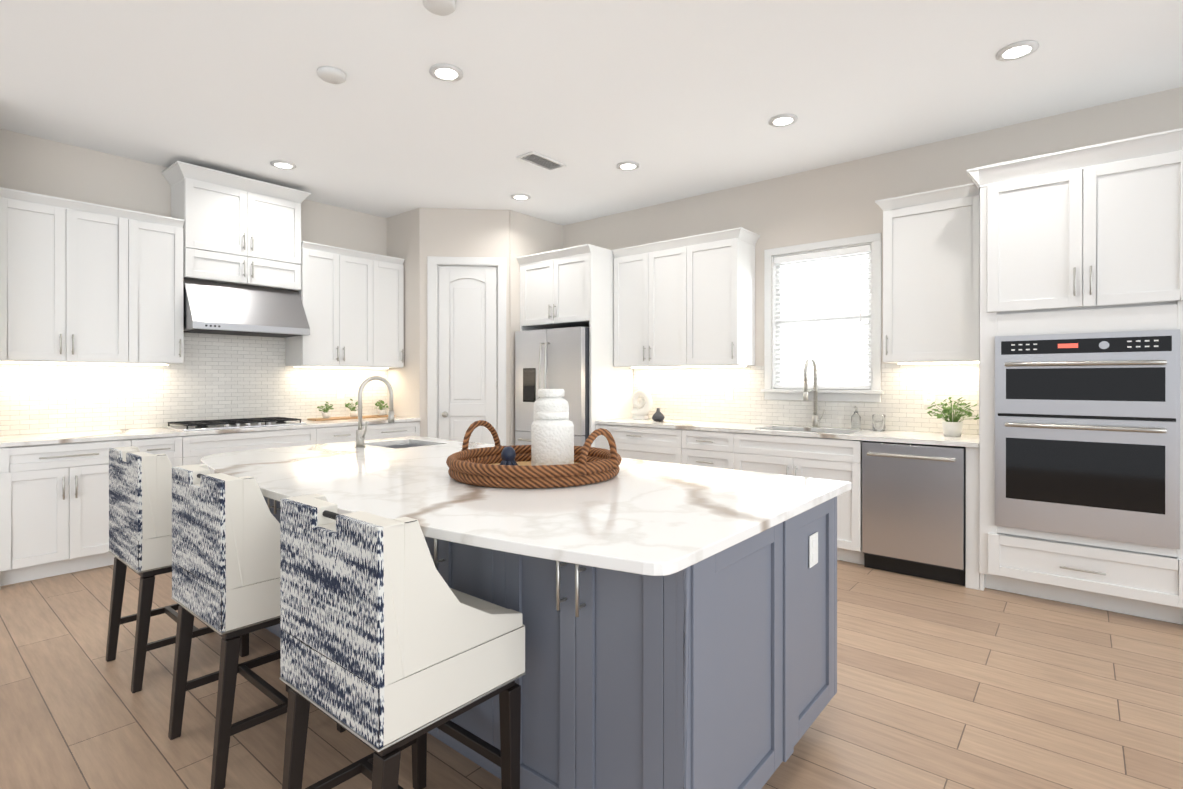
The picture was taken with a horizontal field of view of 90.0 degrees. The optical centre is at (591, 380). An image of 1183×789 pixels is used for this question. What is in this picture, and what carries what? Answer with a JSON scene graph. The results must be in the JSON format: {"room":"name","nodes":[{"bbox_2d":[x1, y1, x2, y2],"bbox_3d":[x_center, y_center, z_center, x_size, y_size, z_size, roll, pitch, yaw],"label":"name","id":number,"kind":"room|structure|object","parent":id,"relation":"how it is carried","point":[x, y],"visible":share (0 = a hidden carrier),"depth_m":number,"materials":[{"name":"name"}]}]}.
{"room":"kitchen","nodes":[
{"label":"kitchen","id":0,"kind":"room"},
{"bbox_2d":[0,560,1182,788],"bbox_3d":[-0.532,1.333,2.339,8.030,0.060,7.260,0,0,40],"label":"floor","id":1,"kind":"structure","parent":0,"point":[946,686],"depth_m":2.38,"materials":[{"name":"brown wood"}]},
{"bbox_2d":[0,439,135,585],"bbox_3d":[-3.697,0.858,4.114,0.620,0.884,0.665,0,0,40],"label":"base cabinet","id":2,"kind":"object","parent":1,"relation":"on","point":[54,509],"depth_m":3.87,"materials":[{"name":"white paint"}]},
{"bbox_2d":[0,416,420,446],"bbox_3d":[-2.938,0.399,5.022,0.632,0.029,3.033,0,0,40],"label":"countertop","id":3,"kind":"structure","parent":2,"relation":"on","point":[51,438],"depth_m":4.37,"materials":[{"name":"stone"}]},
{"bbox_2d":[162,417,305,430],"bbox_3d":[-2.984,0.360,4.981,0.521,0.046,0.920,0,0,40],"label":"cooktop","id":4,"kind":"object","parent":3,"relation":"in","point":[224,424],"visible":1,"depth_m":4.86,"materials":[{"name":"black metal"}]},
{"bbox_2d":[307,415,395,420],"bbox_3d":[-2.393,0.374,5.945,0.180,0.016,0.840,0,0,40],"label":"serving board","id":5,"kind":"object","parent":3,"relation":"on","point":[342,418],"visible":0.85,"depth_m":5.82,"materials":[{"name":"brown wood"}]},
{"bbox_2d":[317,401,333,417],"bbox_3d":[-2.579,0.285,5.725,0.154,0.160,0.170,0,0,40],"label":"plant","id":6,"kind":"object","parent":5,"relation":"on","point":[325,413],"visible":1,"depth_m":5.71,"materials":[{"name":"green plant"}]},
{"bbox_2d":[345,399,362,416],"bbox_3d":[-2.395,0.275,5.945,0.171,0.180,0.174,0,0,40],"label":"plant","id":7,"kind":"object","parent":5,"relation":"on","point":[353,412],"visible":0.94,"depth_m":5.92,"materials":[{"name":"green plant"}]},
{"bbox_2d":[375,400,388,414],"bbox_3d":[-2.187,0.286,6.181,0.164,0.157,0.165,0,0,40],"label":"plant","id":8,"kind":"object","parent":5,"relation":"on","point":[381,412],"visible":1,"depth_m":6.16,"materials":[{"name":"green plant"}]},
{"bbox_2d":[136,436,183,466],"bbox_3d":[-3.386,0.858,4.490,0.620,0.884,0.310,0,0,40],"label":"base cabinet","id":9,"kind":"object","parent":1,"relation":"on","point":[173,447],"depth_m":4.34,"materials":[{"name":"white paint"}]},
{"bbox_2d":[106,446,248,692],"bbox_3d":[-1.938,0.810,2.781,0.495,0.985,0.458,0,0,40],"label":"stool","id":10,"kind":"object","parent":1,"relation":"on","point":[140,513],"visible":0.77,"depth_m":2.53,"materials":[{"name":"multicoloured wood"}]},
{"bbox_2d":[184,427,319,464],"bbox_3d":[-2.968,0.857,4.994,0.620,0.884,1.000,0,0,40],"label":"base cabinet","id":11,"kind":"object","parent":1,"relation":"on","point":[196,447],"depth_m":4.74,"materials":[{"name":"white paint"}]},
{"bbox_2d":[168,464,345,788],"bbox_3d":[-1.222,0.811,2.187,0.495,0.985,0.458,0,0,40],"label":"stool","id":12,"kind":"object","parent":1,"relation":"on","point":[226,557],"visible":0.69,"depth_m":1.95,"materials":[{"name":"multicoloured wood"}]},
{"bbox_2d":[263,496,279,636],"bbox_3d":[-1.088,0.860,3.183,0.614,0.884,1.110,0,0,40],"label":"base cabinet","id":13,"kind":"object","parent":1,"relation":"on","point":[273,505],"depth_m":2.79,"materials":[{"name":"grey paint"}]},
{"bbox_2d":[320,425,363,443],"bbox_3d":[-2.509,0.857,5.548,0.620,0.884,0.440,0,0,40],"label":"base cabinet","id":14,"kind":"object","parent":1,"relation":"on","point":[335,434],"depth_m":5.34,"materials":[{"name":"white paint"}]},
{"bbox_2d":[364,421,419,439],"bbox_3d":[-2.172,0.856,5.954,0.620,0.884,0.615,0,0,40],"label":"base cabinet","id":15,"kind":"object","parent":1,"relation":"on","point":[399,429],"depth_m":5.75,"materials":[{"name":"white paint"}]},
{"bbox_2d":[279,494,525,788],"bbox_3d":[-0.514,0.811,1.600,0.495,0.985,0.458,0,0,40],"label":"stool","id":16,"kind":"object","parent":1,"relation":"on","point":[393,645],"visible":1,"depth_m":1.41,"materials":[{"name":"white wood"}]},
{"bbox_2d":[424,536,478,764],"bbox_3d":[-0.163,0.861,2.416,0.670,0.884,1.110,0,0,40],"label":"base cabinet","id":17,"kind":"object","parent":1,"relation":"on","point":[457,564],"depth_m":1.93,"materials":[{"name":"grey paint"}]},
{"bbox_2d":[515,327,588,445],"bbox_3d":[-0.224,0.398,6.055,0.900,1.800,0.824,0,0,40],"label":"fridge","id":18,"kind":"object","parent":1,"relation":"on","point":[556,358],"visible":0.46,"depth_m":5.73,"materials":[{"name":"grey metal"}]},
{"bbox_2d":[517,244,632,446],"bbox_3d":[-0.175,0.011,6.114,0.975,2.574,0.723,0,0,40],"label":"cabinet","id":19,"kind":"object","parent":1,"relation":"on","point":[568,287],"visible":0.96,"depth_m":5.77,"materials":[{"name":"white paint"}]},
{"bbox_2d":[596,424,679,463],"bbox_3d":[0.596,0.857,5.541,0.940,0.884,0.622,0,0,40],"label":"base cabinet","id":20,"kind":"object","parent":1,"relation":"on","point":[632,442],"depth_m":5.25,"materials":[{"name":"white paint"}]},
{"bbox_2d":[479,496,836,788],"bbox_3d":[0.305,0.861,2.040,0.716,0.884,1.131,0,0,40],"label":"base cabinet","id":21,"kind":"object","parent":1,"relation":"on","point":[717,670],"depth_m":1.61,"materials":[{"name":"grey paint"}]},
{"bbox_2d":[200,436,851,575],"bbox_3d":[-0.591,0.485,2.604,2.880,0.196,1.495,0,0,40],"label":"countertop","id":22,"kind":"structure","parent":21,"relation":"on","point":[647,517],"depth_m":1.93,"materials":[{"name":"stone"}]},
{"bbox_2d":[355,376,394,447],"bbox_3d":[-1.253,0.180,3.461,0.106,0.412,0.248,0,0,40],"label":"island faucet","id":23,"kind":"object","parent":22,"relation":"on","point":[360,435],"visible":1,"depth_m":3.40,"materials":[{"name":"silver metal"}]},
{"bbox_2d":[446,420,621,488],"bbox_3d":[-0.233,0.283,2.440,0.720,0.208,0.714,0,0,40],"label":"tray","id":24,"kind":"object","parent":22,"relation":"on","point":[484,468],"visible":0.96,"depth_m":2.18,"materials":[{"name":"brown wicker"}]},
{"bbox_2d":[499,446,517,464],"bbox_3d":[-0.332,0.311,2.360,0.128,0.096,0.128,0,0,40],"label":"figurine","id":25,"kind":"object","parent":24,"relation":"on","point":[508,454],"visible":0.54,"depth_m":2.34,"materials":[{"name":"blue ceramic"}]},
{"bbox_2d":[534,389,568,420],"bbox_3d":[-0.179,0.206,2.624,0.155,0.335,0.156,0,0,40],"label":"jar","id":26,"kind":"object","parent":24,"relation":"on","point":[550,400],"visible":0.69,"depth_m":2.57,"materials":[{"name":"white ceramic"}]},
{"bbox_2d":[531,411,573,464],"bbox_3d":[-0.158,0.251,2.398,0.171,0.245,0.172,0,0,40],"label":"jar","id":27,"kind":"object","parent":24,"relation":"on","point":[552,437],"visible":0.77,"depth_m":2.33,"materials":[{"name":"white ceramic"}]},
{"bbox_2d":[809,532,817,567],"bbox_3d":[0.778,0.593,2.071,0.007,0.110,0.080,0,0,40],"label":"outlet","id":28,"kind":"object","parent":21,"relation":"attached to","point":[813,549],"visible":1,"depth_m":2.06,"materials":[{"name":"white plastic"}]},
{"bbox_2d":[680,429,731,468],"bbox_3d":[1.143,0.857,5.088,0.480,0.884,0.622,0,0,40],"label":"base cabinet","id":29,"kind":"object","parent":1,"relation":"on","point":[697,447],"depth_m":4.85,"materials":[{"name":"white paint"}]},
{"bbox_2d":[732,432,863,564],"bbox_3d":[1.694,0.858,4.632,0.950,0.884,0.622,0,0,40],"label":"base cabinet","id":30,"kind":"object","parent":1,"relation":"on","point":[832,459],"depth_m":4.27,"materials":[{"name":"white paint"}]},
{"bbox_2d":[595,418,978,459],"bbox_3d":[1.410,0.492,4.863,3.054,0.215,0.630,0,0,40],"label":"countertop","id":31,"kind":"structure","parent":30,"relation":"on","point":[930,438],"depth_m":4.54,"materials":[{"name":"stone"}]},
{"bbox_2d":[631,389,652,419],"bbox_3d":[0.498,0.235,5.809,0.230,0.295,0.084,0,0,40],"label":"shell sculpture","id":32,"kind":"object","parent":31,"relation":"on","point":[636,413],"visible":1,"depth_m":5.78,"materials":[{"name":"white ceramic"}]},
{"bbox_2d":[652,408,664,420],"bbox_3d":[0.634,0.323,5.618,0.124,0.120,0.124,0,0,40],"label":"bud vase","id":33,"kind":"object","parent":31,"relation":"on","point":[658,415],"visible":1,"depth_m":5.58,"materials":[{"name":"grey ceramic"}]},
{"bbox_2d":[803,357,824,427],"bbox_3d":[1.781,0.097,4.740,0.106,0.574,0.268,0,0,40],"label":"kitchen faucet","id":34,"kind":"object","parent":31,"relation":"on","point":[815,419],"visible":1,"depth_m":4.81,"materials":[{"name":"silver metal"}]},
{"bbox_2d":[851,406,860,429],"bbox_3d":[2.060,0.291,4.611,0.068,0.185,0.080,0,0,40],"label":"soap dispenser","id":35,"kind":"object","parent":31,"relation":"on","point":[855,421],"visible":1,"depth_m":4.59,"materials":[{"name":"clear glass"}]},
{"bbox_2d":[872,414,884,430],"bbox_3d":[2.182,0.322,4.492,0.090,0.125,0.090,0,0,40],"label":"glass canister","id":36,"kind":"object","parent":31,"relation":"on","point":[878,422],"visible":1,"depth_m":4.45,"materials":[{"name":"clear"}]},
{"bbox_2d":[925,397,978,436],"bbox_3d":[2.497,0.248,4.082,0.327,0.273,0.300,0,0,40],"label":"plant","id":37,"kind":"object","parent":31,"relation":"on","point":[953,428],"visible":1,"depth_m":4.05,"materials":[{"name":"green plant"}]},
{"bbox_2d":[862,441,965,585],"bbox_3d":[2.272,0.863,4.104,0.600,0.875,0.653,0,0,40],"label":"dishwasher","id":38,"kind":"object","parent":1,"relation":"on","point":[913,509],"visible":0.98,"depth_m":3.87,"materials":[{"name":"grey metal"}]},
{"bbox_2d":[967,128,1182,624],"bbox_3d":[2.948,0.003,3.551,1.102,2.600,0.682,0,0,40],"label":"tall cabinet","id":39,"kind":"object","parent":1,"relation":"on","point":[1087,239],"visible":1,"depth_m":3.33,"materials":[{"name":"white paint"}]},
{"bbox_2d":[995,329,1179,548],"bbox_3d":[2.912,0.306,3.523,0.799,1.144,0.670,0,0,40],"label":"wall oven","id":40,"kind":"object","parent":39,"relation":"in","point":[1087,434],"visible":1,"depth_m":3.28,"materials":[{"name":"grey metal"}]},
{"bbox_2d":[0,87,1182,445],"bbox_3d":[-0.532,-0.222,2.337,8.030,3.050,7.260,0,0,40],"label":"wall","id":41,"kind":"structure","parent":0,"point":[826,203],"depth_m":5.03,"materials":[{"name":"beige paint"}]},
{"bbox_2d":[0,187,131,364],"bbox_3d":[-3.792,-0.695,4.203,0.368,1.129,0.736,0,0,40],"label":"upper cabinet","id":42,"kind":"object","parent":41,"relation":"attached to","point":[81,282],"depth_m":4.10,"materials":[{"name":"white paint"}]},
{"bbox_2d":[132,211,187,364],"bbox_3d":[-3.445,-0.695,4.621,0.368,1.129,0.351,0,0,40],"label":"upper cabinet","id":43,"kind":"object","parent":41,"relation":"attached to","point":[157,293],"depth_m":4.52,"materials":[{"name":"white paint"}]},
{"bbox_2d":[0,333,386,435],"bbox_3d":[-3.180,-0.008,5.222,0.009,0.782,3.033,0,0,40],"label":"backsplash","id":44,"kind":"structure","parent":41,"relation":"attached to","point":[215,377],"depth_m":4.97,"materials":[{"name":"tile"}]},
{"bbox_2d":[337,387,343,397],"bbox_3d":[-2.539,0.123,5.981,0.008,0.120,0.072,0,0,40],"label":"electrical outlet","id":45,"kind":"object","parent":44,"relation":"attached to","point":[340,392],"visible":1,"depth_m":5.98,"materials":[{"name":"white plastic"}]},
{"bbox_2d":[162,161,311,292],"bbox_3d":[-3.031,-1.258,5.102,0.391,0.884,1.018,0,0,40],"label":"upper cabinet","id":46,"kind":"object","parent":41,"relation":"attached to","point":[231,228],"depth_m":4.95,"materials":[{"name":"white paint"}]},
{"bbox_2d":[183,278,309,337],"bbox_3d":[-2.978,-0.603,5.059,0.523,0.412,0.900,0,0,40],"label":"range hood","id":47,"kind":"object","parent":41,"relation":"attached to","point":[209,307],"visible":0.92,"depth_m":4.91,"materials":[{"name":"silver metal"}]},
{"bbox_2d":[286,243,375,368],"bbox_3d":[-2.525,-0.697,5.731,0.368,1.129,0.693,0,0,40],"label":"upper cabinet","id":48,"kind":"object","parent":41,"relation":"attached to","point":[340,309],"depth_m":5.63,"materials":[{"name":"white paint"}]},
{"bbox_2d":[376,254,404,368],"bbox_3d":[-2.194,-0.697,6.131,0.368,1.129,0.347,0,0,40],"label":"upper cabinet","id":49,"kind":"object","parent":41,"relation":"attached to","point":[389,270],"depth_m":6.04,"materials":[{"name":"white paint"}]},
{"bbox_2d":[427,256,505,445],"bbox_3d":[-1.269,0.020,6.047,0.576,2.555,0.580,0,0,40],"label":"trim","id":50,"kind":"structure","parent":41,"relation":"attached to","point":[433,262],"depth_m":6.02,"materials":[{"name":"white paint"}]},
{"bbox_2d":[438,266,496,443],"bbox_3d":[-1.272,0.061,6.072,0.446,2.465,0.453,0,0,40],"label":"pantry door","id":51,"kind":"structure","parent":41,"relation":"in","point":[467,346],"depth_m":6.07,"materials":[{"name":"white paint"}]},
{"bbox_2d":[612,237,683,366],"bbox_3d":[0.635,-0.704,5.669,0.822,1.144,0.378,0,0,40],"label":"upper cabinet","id":52,"kind":"object","parent":41,"relation":"attached to","point":[649,278],"depth_m":5.53,"materials":[{"name":"white paint"}]},
{"bbox_2d":[684,227,759,366],"bbox_3d":[1.159,-0.703,5.235,0.538,1.144,0.378,0,0,40],"label":"upper cabinet","id":53,"kind":"object","parent":41,"relation":"attached to","point":[686,302],"depth_m":5.12,"materials":[{"name":"white paint"}]},
{"bbox_2d":[633,363,978,434],"bbox_3d":[1.609,0.128,5.102,3.054,0.510,0.009,0,0,40],"label":"backsplash","id":54,"kind":"structure","parent":41,"relation":"attached to","point":[696,394],"depth_m":4.97,"materials":[{"name":"tile"}]},
{"bbox_2d":[924,388,934,404],"bbox_3d":[2.489,0.120,4.361,0.072,0.120,0.008,0,0,40],"label":"electrical outlet","id":55,"kind":"object","parent":54,"relation":"attached to","point":[929,396],"visible":1,"depth_m":4.36,"materials":[{"name":"white plastic"}]},
{"bbox_2d":[761,233,883,401],"bbox_3d":[1.898,-0.485,4.901,0.980,1.310,0.150,0,0,40],"label":"trim","id":56,"kind":"structure","parent":41,"relation":"attached to","point":[875,392],"depth_m":4.81,"materials":[{"name":"white paint"}]},
{"bbox_2d":[776,252,870,389],"bbox_3d":[1.936,-0.494,4.947,0.790,1.146,0.045,0,0,40],"label":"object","id":57,"kind":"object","parent":41,"relation":"in","point":[827,285],"depth_m":4.95,"materials":[{"name":"white"}]},
{"bbox_2d":[774,245,870,388],"bbox_3d":[1.899,-0.497,4.902,0.780,1.130,0.061,0,0,40],"label":"window blinds","id":58,"kind":"object","parent":57,"relation":"attached to","point":[860,251],"visible":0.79,"depth_m":4.88,"materials":[{"name":"white"}]},
{"bbox_2d":[875,183,978,364],"bbox_3d":[2.412,-0.712,4.197,0.651,1.164,0.378,0,0,40],"label":"upper cabinet","id":59,"kind":"object","parent":41,"relation":"attached to","point":[931,238],"depth_m":4.06,"materials":[{"name":"white paint"}]},
{"bbox_2d":[0,0,1182,225],"bbox_3d":[-0.532,-1.777,2.335,8.030,0.060,7.260,0,0,40],"label":"ceiling","id":60,"kind":"structure","parent":0,"point":[680,98],"depth_m":3.50,"materials":[{"name":"white paint"}]},
{"bbox_2d":[270,160,295,169],"bbox_3d":[-2.499,-1.743,4.796,0.188,0.012,0.188,0,0,40],"label":"recessed light","id":61,"kind":"object","parent":60,"relation":"in","point":[286,165],"visible":0.92,"depth_m":4.79,"materials":[{"name":"white paint"}]},
{"bbox_2d":[317,66,345,83],"bbox_3d":[-1.477,-1.730,3.365,0.150,0.034,0.150,0,0,40],"label":"smoke detector","id":62,"kind":"object","parent":60,"relation":"attached to","point":[331,75],"visible":0.98,"depth_m":3.33,"materials":[{"name":"white paint"}]},
{"bbox_2d":[423,0,455,15],"bbox_3d":[-0.699,-1.730,2.721,0.150,0.034,0.150,0,0,40],"label":"smoke detector","id":63,"kind":"object","parent":60,"relation":"attached to","point":[442,7],"visible":0.96,"depth_m":2.71,"materials":[{"name":"white paint"}]},
{"bbox_2d":[429,64,462,81],"bbox_3d":[-0.823,-1.742,3.355,0.188,0.012,0.188,0,0,40],"label":"recessed light","id":64,"kind":"object","parent":60,"relation":"in","point":[447,72],"visible":1,"depth_m":3.35,"materials":[{"name":"white paint"}]},
{"bbox_2d":[511,194,530,199],"bbox_3d":[-0.674,-1.744,5.635,0.188,0.012,0.188,0,0,40],"label":"recessed light","id":65,"kind":"object","parent":60,"relation":"in","point":[520,196],"visible":0.92,"depth_m":5.62,"materials":[{"name":"white paint"}]},
{"bbox_2d":[516,151,565,170],"bbox_3d":[-0.396,-1.743,4.716,0.180,0.012,0.380,0,0,40],"label":"ceiling vent","id":66,"kind":"object","parent":60,"relation":"in","point":[540,160],"visible":0.98,"depth_m":4.71,"materials":[{"name":"grey metal"}]},
{"bbox_2d":[616,161,639,170],"bbox_3d":[0.297,-1.743,4.817,0.188,0.012,0.188,0,0,40],"label":"recessed light","id":67,"kind":"object","parent":60,"relation":"in","point":[628,165],"visible":0.92,"depth_m":4.80,"materials":[{"name":"white paint"}]},
{"bbox_2d":[768,114,797,126],"bbox_3d":[1.286,-1.742,3.972,0.188,0.012,0.188,0,0,40],"label":"recessed light","id":68,"kind":"object","parent":60,"relation":"in","point":[782,120],"visible":1,"depth_m":3.97,"materials":[{"name":"white paint"}]},
{"bbox_2d":[995,40,1038,60],"bbox_3d":[2.252,-1.741,3.132,0.188,0.012,0.188,0,0,40],"label":"recessed light","id":69,"kind":"object","parent":60,"relation":"in","point":[1017,50],"visible":1,"depth_m":3.12,"materials":[{"name":"white paint"}]}
]}

